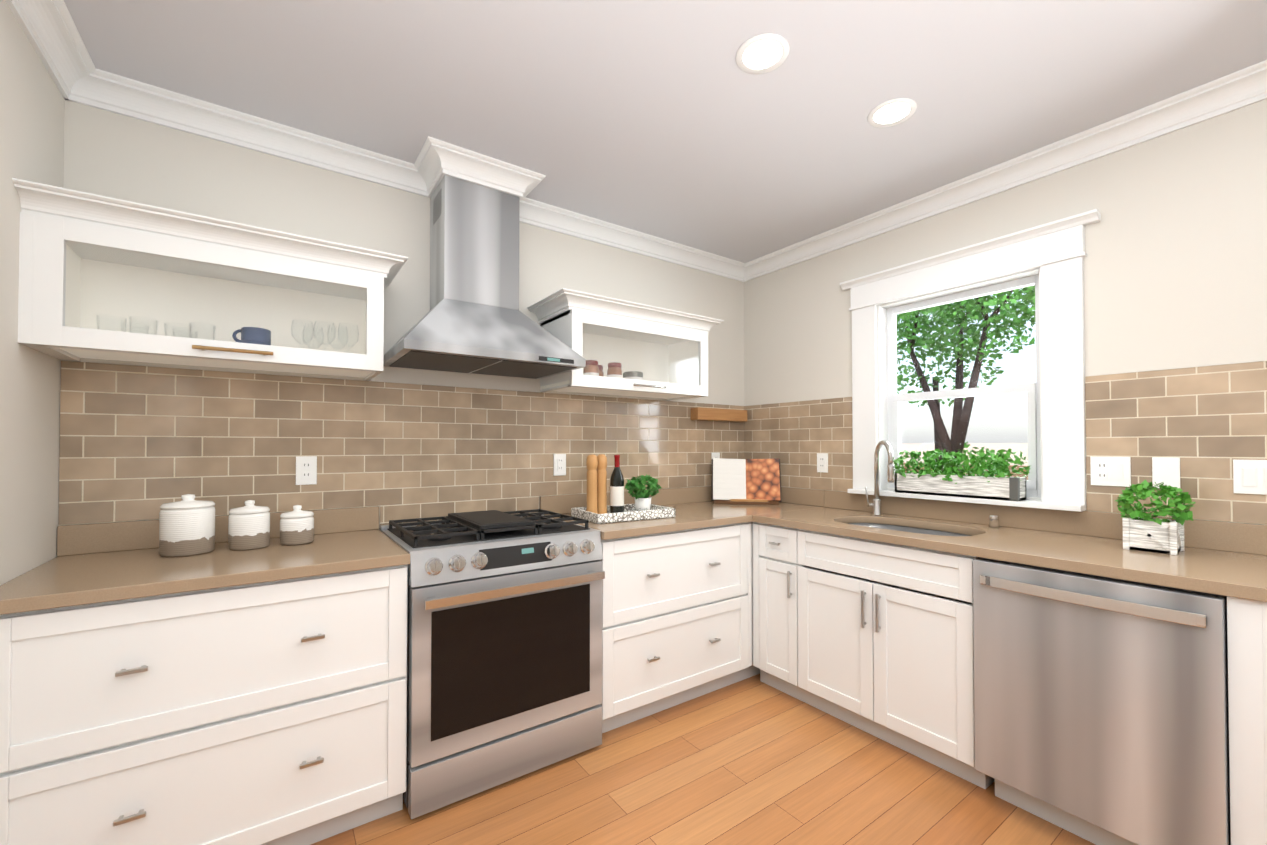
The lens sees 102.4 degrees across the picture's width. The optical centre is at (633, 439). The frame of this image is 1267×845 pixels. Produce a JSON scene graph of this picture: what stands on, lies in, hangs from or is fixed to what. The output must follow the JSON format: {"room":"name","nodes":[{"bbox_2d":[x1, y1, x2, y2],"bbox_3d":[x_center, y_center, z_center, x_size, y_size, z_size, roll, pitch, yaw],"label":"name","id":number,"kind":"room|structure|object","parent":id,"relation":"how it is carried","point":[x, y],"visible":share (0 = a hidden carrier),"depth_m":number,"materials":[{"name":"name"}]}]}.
{"room":"kitchen","nodes":[
{"label":"kitchen","id":0,"kind":"room"},
{"bbox_2d":[0,0,64,584],"bbox_3d":[-0.568,0.003,-0.342,0.150,2.540,4.900,1,-1,-35],"label":"wall","id":1,"kind":"structure","parent":0,"point":[32,108],"depth_m":1.45,"materials":[{"name":"beige paint"}]},
{"bbox_2d":[58,100,743,529],"bbox_3d":[-0.671,0.045,2.676,3.462,2.540,0.150,1,-1,-35],"label":"wall","id":2,"kind":"structure","parent":0,"point":[112,154],"depth_m":2.25,"materials":[{"name":"beige paint"}]},
{"bbox_2d":[12,178,407,380],"bbox_3d":[-1.393,-0.484,1.834,1.003,0.440,0.406,1,-1,-35],"label":"upper cabinet","id":3,"kind":"object","parent":2,"relation":"attached to","point":[85,259],"visible":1,"depth_m":1.75,"materials":[{"name":"white wood"}]},
{"bbox_2d":[96,316,358,352],"bbox_3d":[-1.437,-0.375,1.871,0.744,0.160,0.223,1,-1,-35],"label":"glassware","id":4,"kind":"object","parent":3,"relation":"in","point":[190,336],"depth_m":1.93,"materials":[{"name":"clear glass"}]},
{"bbox_2d":[232,327,270,344],"bbox_3d":[-1.435,-0.349,1.873,0.166,0.107,0.178,1,-1,-35],"label":"mugs","id":5,"kind":"object","parent":3,"relation":"in","point":[261,333],"depth_m":1.83,"materials":[{"name":"blue ceramic"}]},
{"bbox_2d":[58,361,743,524],"bbox_3d":[-0.566,0.084,2.652,3.302,0.671,0.004,1,-1,-35],"label":"wall tile","id":6,"kind":"structure","parent":2,"relation":"attached to","point":[137,443],"depth_m":2.18,"materials":[{"name":"beige tile"}]},
{"bbox_2d":[296,456,316,484],"bbox_3d":[-1.344,0.127,2.094,0.072,0.116,0.010,1,-1,-35],"label":"electrical outlet","id":7,"kind":"object","parent":6,"relation":"attached to","point":[306,470],"visible":1,"depth_m":2.09,"materials":[{"name":"white plastic"}]},
{"bbox_2d":[554,454,565,475],"bbox_3d":[-0.399,0.136,2.761,0.072,0.116,0.010,1,-1,-35],"label":"electrical outlet","id":8,"kind":"object","parent":6,"relation":"attached to","point":[559,464],"visible":1,"depth_m":2.76,"materials":[{"name":"white plastic"}]},
{"bbox_2d":[711,453,719,466],"bbox_3d":[0.555,0.146,3.433,0.072,0.116,0.010,1,-1,-35],"label":"electrical outlet","id":9,"kind":"object","parent":6,"relation":"attached to","point":[715,455],"visible":0.31,"depth_m":3.42,"materials":[{"name":"white plastic"}]},
{"bbox_2d":[691,407,746,421],"bbox_3d":[0.579,-0.166,3.416,0.460,0.078,0.070,1,-1,-35],"label":"block","id":10,"kind":"object","parent":6,"relation":"attached to","point":[713,414],"visible":1,"depth_m":3.37,"materials":[{"name":"brown wood"}]},
{"bbox_2d":[383,175,585,378],"bbox_3d":[-0.670,-0.775,2.289,0.762,0.907,0.501,1,-1,-35],"label":"range hood","id":11,"kind":"object","parent":2,"relation":"attached to","point":[474,320],"visible":1,"depth_m":2.24,"materials":[{"name":"silver metal"}]},
{"bbox_2d":[527,288,723,400],"bbox_3d":[-0.017,-0.471,2.804,1.038,0.440,0.406,1,-1,-35],"label":"upper cabinet","id":12,"kind":"object","parent":2,"relation":"attached to","point":[664,351],"visible":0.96,"depth_m":2.74,"materials":[{"name":"white wood"}]},
{"bbox_2d":[583,360,625,378],"bbox_3d":[-0.161,-0.347,2.700,0.181,0.126,0.181,0,-1,13],"label":"jar","id":13,"kind":"object","parent":12,"relation":"in","point":[611,366],"depth_m":2.70,"materials":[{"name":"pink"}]},
{"bbox_2d":[626,371,642,379],"bbox_3d":[-0.003,-0.327,2.828,0.112,0.090,0.112,1,-1,-41],"label":"bowl","id":14,"kind":"object","parent":12,"relation":"in","point":[638,374],"depth_m":2.78,"materials":[{"name":"grey"}]},
{"bbox_2d":[64,0,1266,262],"bbox_3d":[0.846,-1.303,0.675,3.712,0.100,5.300,1,-1,-35],"label":"ceiling","id":15,"kind":"structure","parent":0,"point":[670,120],"depth_m":1.76,"materials":[{"name":"white paint"}]},
{"bbox_2d":[5,0,1266,281],"bbox_3d":[0.846,-1.208,0.673,3.312,0.091,4.900,1,-1,-35],"label":"crown molding","id":16,"kind":"structure","parent":15,"relation":"attached to","point":[53,36],"depth_m":2.11,"materials":[{"name":"white wood"}]},
{"bbox_2d":[736,33,788,73],"bbox_3d":[0.414,-1.238,1.640,0.168,0.004,0.168,1,-1,-35],"label":"recessed light","id":17,"kind":"object","parent":15,"relation":"in","point":[760,52],"visible":1,"depth_m":1.63,"materials":[{"name":"white plastic"}]},
{"bbox_2d":[867,98,916,127],"bbox_3d":[0.976,-1.234,1.927,0.168,0.004,0.168,1,-1,-35],"label":"recessed light","id":18,"kind":"object","parent":15,"relation":"in","point":[892,112],"visible":1,"depth_m":1.92,"materials":[{"name":"white plastic"}]},
{"bbox_2d":[311,674,1095,844],"bbox_3d":[0.846,1.337,0.638,3.712,0.100,5.300,1,-1,-35],"label":"floor","id":19,"kind":"structure","parent":0,"point":[753,760],"depth_m":1.86,"materials":[{"name":"brown wood"}]},
{"bbox_2d":[0,564,407,844],"bbox_3d":[-1.333,0.862,1.701,0.965,0.879,0.656,1,-1,-35],"label":"base cabinet","id":20,"kind":"object","parent":19,"relation":"on","point":[270,713],"visible":0.98,"depth_m":1.44,"materials":[{"name":"white wood"}]},
{"bbox_2d":[0,506,409,614],"bbox_3d":[-1.336,0.354,1.712,0.965,0.135,0.648,1,-1,-35],"label":"countertop","id":21,"kind":"structure","parent":20,"relation":"on","point":[100,562],"depth_m":1.62,"materials":[{"name":"stone"}]},
{"bbox_2d":[159,494,214,556],"bbox_3d":[-1.519,0.286,1.738,0.144,0.200,0.144,1,-1,-35],"label":"canister","id":22,"kind":"object","parent":21,"relation":"on","point":[187,525],"visible":0.98,"depth_m":1.69,"materials":[{"name":"ceramic"}]},
{"bbox_2d":[228,500,269,549],"bbox_3d":[-1.382,0.302,1.834,0.120,0.170,0.120,1,-1,-35],"label":"canister","id":23,"kind":"object","parent":21,"relation":"on","point":[249,526],"visible":1,"depth_m":1.79,"materials":[{"name":"ceramic"}]},
{"bbox_2d":[280,505,313,544],"bbox_3d":[-1.265,0.317,1.916,0.108,0.143,0.108,1,-1,-35],"label":"canister","id":24,"kind":"object","parent":21,"relation":"on","point":[297,525],"visible":1,"depth_m":1.88,"materials":[{"name":"ceramic"}]},
{"bbox_2d":[380,509,604,818],"bbox_3d":[-0.602,0.821,2.171,0.766,0.974,0.687,1,-1,-35],"label":"range","id":25,"kind":"object","parent":19,"relation":"on","point":[504,651],"visible":0.96,"depth_m":1.92,"materials":[{"name":"silver metal"}]},
{"bbox_2d":[599,522,754,732],"bbox_3d":[0.068,0.876,2.707,0.944,0.880,0.628,1,-1,-35],"label":"base cabinet","id":26,"kind":"object","parent":19,"relation":"on","point":[677,617],"depth_m":2.42,"materials":[{"name":"white wood"}]},
{"bbox_2d":[539,486,820,539],"bbox_3d":[0.330,0.371,2.887,1.573,0.135,0.648,1,-1,-35],"label":"countertop","id":27,"kind":"structure","parent":26,"relation":"on","point":[696,507],"depth_m":2.77,"materials":[{"name":"stone"}]},
{"bbox_2d":[571,504,675,523],"bbox_3d":[-0.053,0.376,2.630,0.450,0.045,0.300,0,-1,-31],"label":"tray","id":28,"kind":"object","parent":27,"relation":"on","point":[653,512],"visible":0.81,"depth_m":2.52,"materials":[{"name":"white stone"}]},
{"bbox_2d":[586,454,597,513],"bbox_3d":[-0.210,0.232,2.572,0.060,0.314,0.060,1,-1,-35],"label":"pepper mill","id":29,"kind":"object","parent":28,"relation":"on","point":[591,463],"visible":0.83,"depth_m":2.55,"materials":[{"name":"brown wood"}]},
{"bbox_2d":[597,454,606,513],"bbox_3d":[-0.165,0.232,2.623,0.060,0.314,0.060,1,-1,-35],"label":"pepper mill","id":30,"kind":"object","parent":28,"relation":"on","point":[602,485],"visible":0.79,"depth_m":2.60,"materials":[{"name":"brown wood"}]},
{"bbox_2d":[610,455,623,512],"bbox_3d":[-0.085,0.234,2.636,0.073,0.310,0.073,1,-1,-35],"label":"wine bottle","id":31,"kind":"object","parent":28,"relation":"on","point":[617,491],"visible":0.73,"depth_m":2.61,"materials":[{"name":"glass"}]},
{"bbox_2d":[625,474,660,510],"bbox_3d":[0.051,0.287,2.694,0.185,0.208,0.188,1,-1,-35],"label":"potted herb","id":32,"kind":"object","parent":28,"relation":"on","point":[642,498],"visible":0.9,"depth_m":2.66,"materials":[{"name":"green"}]},
{"bbox_2d":[711,458,781,504],"bbox_3d":[0.723,0.264,3.280,0.436,0.287,0.170,0,-1,10],"label":"cookbook","id":33,"kind":"object","parent":27,"relation":"on","point":[748,481],"visible":1,"depth_m":3.25,"materials":[{"name":"brown"}]},
{"bbox_2d":[755,667,759,674],"bbox_3d":[0.697,0.882,3.151,0.660,0.880,0.628,1,-1,-35],"label":"base cabinet","id":34,"kind":"object","parent":19,"relation":"on","point":[757,671],"depth_m":2.86,"materials":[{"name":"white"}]},
{"bbox_2d":[752,522,994,788],"bbox_3d":[1.180,0.873,2.471,0.656,0.879,1.077,1,-1,-35],"label":"base cabinet","id":35,"kind":"object","parent":19,"relation":"on","point":[874,638],"visible":0.83,"depth_m":2.18,"materials":[{"name":"white wood"}]},
{"bbox_2d":[753,490,1266,601],"bbox_3d":[1.392,0.361,2.184,0.648,0.135,1.722,1,-1,-35],"label":"countertop","id":36,"kind":"structure","parent":35,"relation":"on","point":[1223,558],"depth_m":1.93,"materials":[{"name":"stone"}]},
{"bbox_2d":[865,440,894,515],"bbox_3d":[1.285,0.200,2.634,0.148,0.396,0.190,1,-1,-35],"label":"faucet","id":37,"kind":"object","parent":36,"relation":"on","point":[876,506],"visible":1,"depth_m":2.69,"materials":[{"name":"silver metal"}]},
{"bbox_2d":[847,523,971,535],"bbox_3d":[1.254,0.531,2.363,0.383,0.199,0.642,1,-1,-35],"label":"sink bowl","id":38,"kind":"object","parent":36,"relation":"attached to","point":[909,529],"visible":0.1,"depth_m":2.52,"materials":[{"name":"metal"}]},
{"bbox_2d":[989,515,998,527],"bbox_3d":[1.617,0.366,2.284,0.038,0.055,0.038,1,-1,-35],"label":"air gap cap","id":39,"kind":"object","parent":36,"relation":"on","point":[993,521],"visible":1,"depth_m":2.27,"materials":[{"name":"silver metal"}]},
{"bbox_2d":[1115,480,1195,554],"bbox_3d":[1.824,0.264,1.792,0.211,0.246,0.207,1,-1,-35],"label":"potted plant","id":40,"kind":"object","parent":36,"relation":"on","point":[1143,531],"visible":1,"depth_m":1.75,"materials":[{"name":"green plant"}]},
{"bbox_2d":[973,557,1230,844],"bbox_3d":[1.635,0.864,1.762,0.635,0.876,0.599,1,-1,-35],"label":"dishwasher","id":41,"kind":"object","parent":19,"relation":"on","point":[1101,710],"visible":0.92,"depth_m":1.55,"materials":[{"name":"silver metal"}]},
{"bbox_2d":[1227,596,1266,844],"bbox_3d":[1.874,0.859,1.512,0.629,0.879,0.080,1,-1,-35],"label":"base cabinet","id":42,"kind":"object","parent":19,"relation":"on","point":[1247,654],"visible":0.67,"depth_m":1.34,"materials":[{"name":"white wood"}]},
{"bbox_2d":[744,99,1266,524],"bbox_3d":[2.221,0.032,1.718,0.160,2.540,5.050,1,-1,-35],"label":"wall","id":43,"kind":"structure","parent":0,"point":[1175,267],"depth_m":2.00,"materials":[{"name":"beige paint"}]},
{"bbox_2d":[744,397,852,491],"bbox_3d":[1.026,0.032,3.267,0.004,0.550,0.836,1,-1,-35],"label":"wall tiles","id":44,"kind":"structure","parent":43,"relation":"attached to","point":[796,437],"depth_m":3.19,"materials":[{"name":"beige tile"}]},
{"bbox_2d":[817,453,827,472],"bbox_3d":[1.143,0.141,3.086,0.010,0.116,0.072,1,-1,-35],"label":"electrical outlet","id":45,"kind":"object","parent":44,"relation":"attached to","point":[822,462],"visible":1,"depth_m":3.08,"materials":[{"name":"white plastic"}]},
{"bbox_2d":[781,487,823,506],"bbox_3d":[0.966,0.359,3.336,0.018,0.099,0.648,1,-1,-35],"label":"backsplash","id":46,"kind":"structure","parent":43,"relation":"attached to","point":[813,497],"depth_m":3.18,"materials":[{"name":"stone"}]},
{"bbox_2d":[1085,361,1266,524],"bbox_3d":[2.069,0.012,1.788,0.004,0.550,0.740,1,-1,-35],"label":"wall tiles","id":47,"kind":"structure","parent":43,"relation":"attached to","point":[1207,425],"depth_m":1.85,"materials":[{"name":"beige tile"}]},
{"bbox_2d":[1090,456,1130,486],"bbox_3d":[1.892,0.126,2.023,0.012,0.116,0.118,1,-1,-35],"label":"outlet","id":48,"kind":"object","parent":47,"relation":"attached to","point":[1110,471],"visible":0.96,"depth_m":2.02,"materials":[{"name":"white plastic"}]},
{"bbox_2d":[1152,457,1179,487],"bbox_3d":[1.984,0.124,1.898,0.006,0.116,0.072,1,-1,-35],"label":"electrical outlet plate","id":49,"kind":"object","parent":47,"relation":"attached to","point":[1165,470],"visible":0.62,"depth_m":1.90,"materials":[{"name":"white plastic"}]},
{"bbox_2d":[1233,460,1266,494],"bbox_3d":[2.122,0.126,1.696,0.012,0.116,0.164,1,-1,-35],"label":"light switch","id":50,"kind":"object","parent":47,"relation":"attached to","point":[1249,476],"visible":1,"depth_m":1.73,"materials":[{"name":"white plastic"}]},
{"bbox_3d":[1.630,0.806,2.546,0.160,1.015,0.740,1,-1,-35],"label":"wall","id":51,"kind":"structure","parent":0,"visible":0},
{"bbox_2d":[840,209,1100,511],"bbox_3d":[1.583,-0.308,2.528,0.195,1.211,1.130,1,-1,-35],"label":"window","id":52,"kind":"structure","parent":51,"relation":"in","point":[1046,259],"depth_m":2.34,"materials":[{"name":"white wood"}]},
{"bbox_2d":[894,448,1030,500],"bbox_3d":[1.556,0.156,2.473,0.142,0.232,0.604,1,-1,-35],"label":"planter","id":53,"kind":"object","parent":52,"relation":"on","point":[947,481],"visible":1,"depth_m":2.41,"materials":[{"name":"white wood"}]},
{"label":"outside","id":54,"kind":"structure","parent":0,"visible":0},
{"bbox_2d":[901,443,1027,479],"bbox_3d":[10.433,1.131,9.180,21.800,2.150,26.000,1,-1,-35],"label":"fence","id":55,"kind":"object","parent":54,"point":[1017,448],"depth_m":10.12,"materials":[{"name":"white wood"}]},
{"bbox_2d":[896,285,1035,476],"bbox_3d":[4.084,-0.386,6.704,3.374,4.923,3.276,1,-1,-35],"label":"trees","id":56,"kind":"object","parent":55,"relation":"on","point":[939,311],"depth_m":6.27,"materials":[{"name":"green plant"}]}
]}

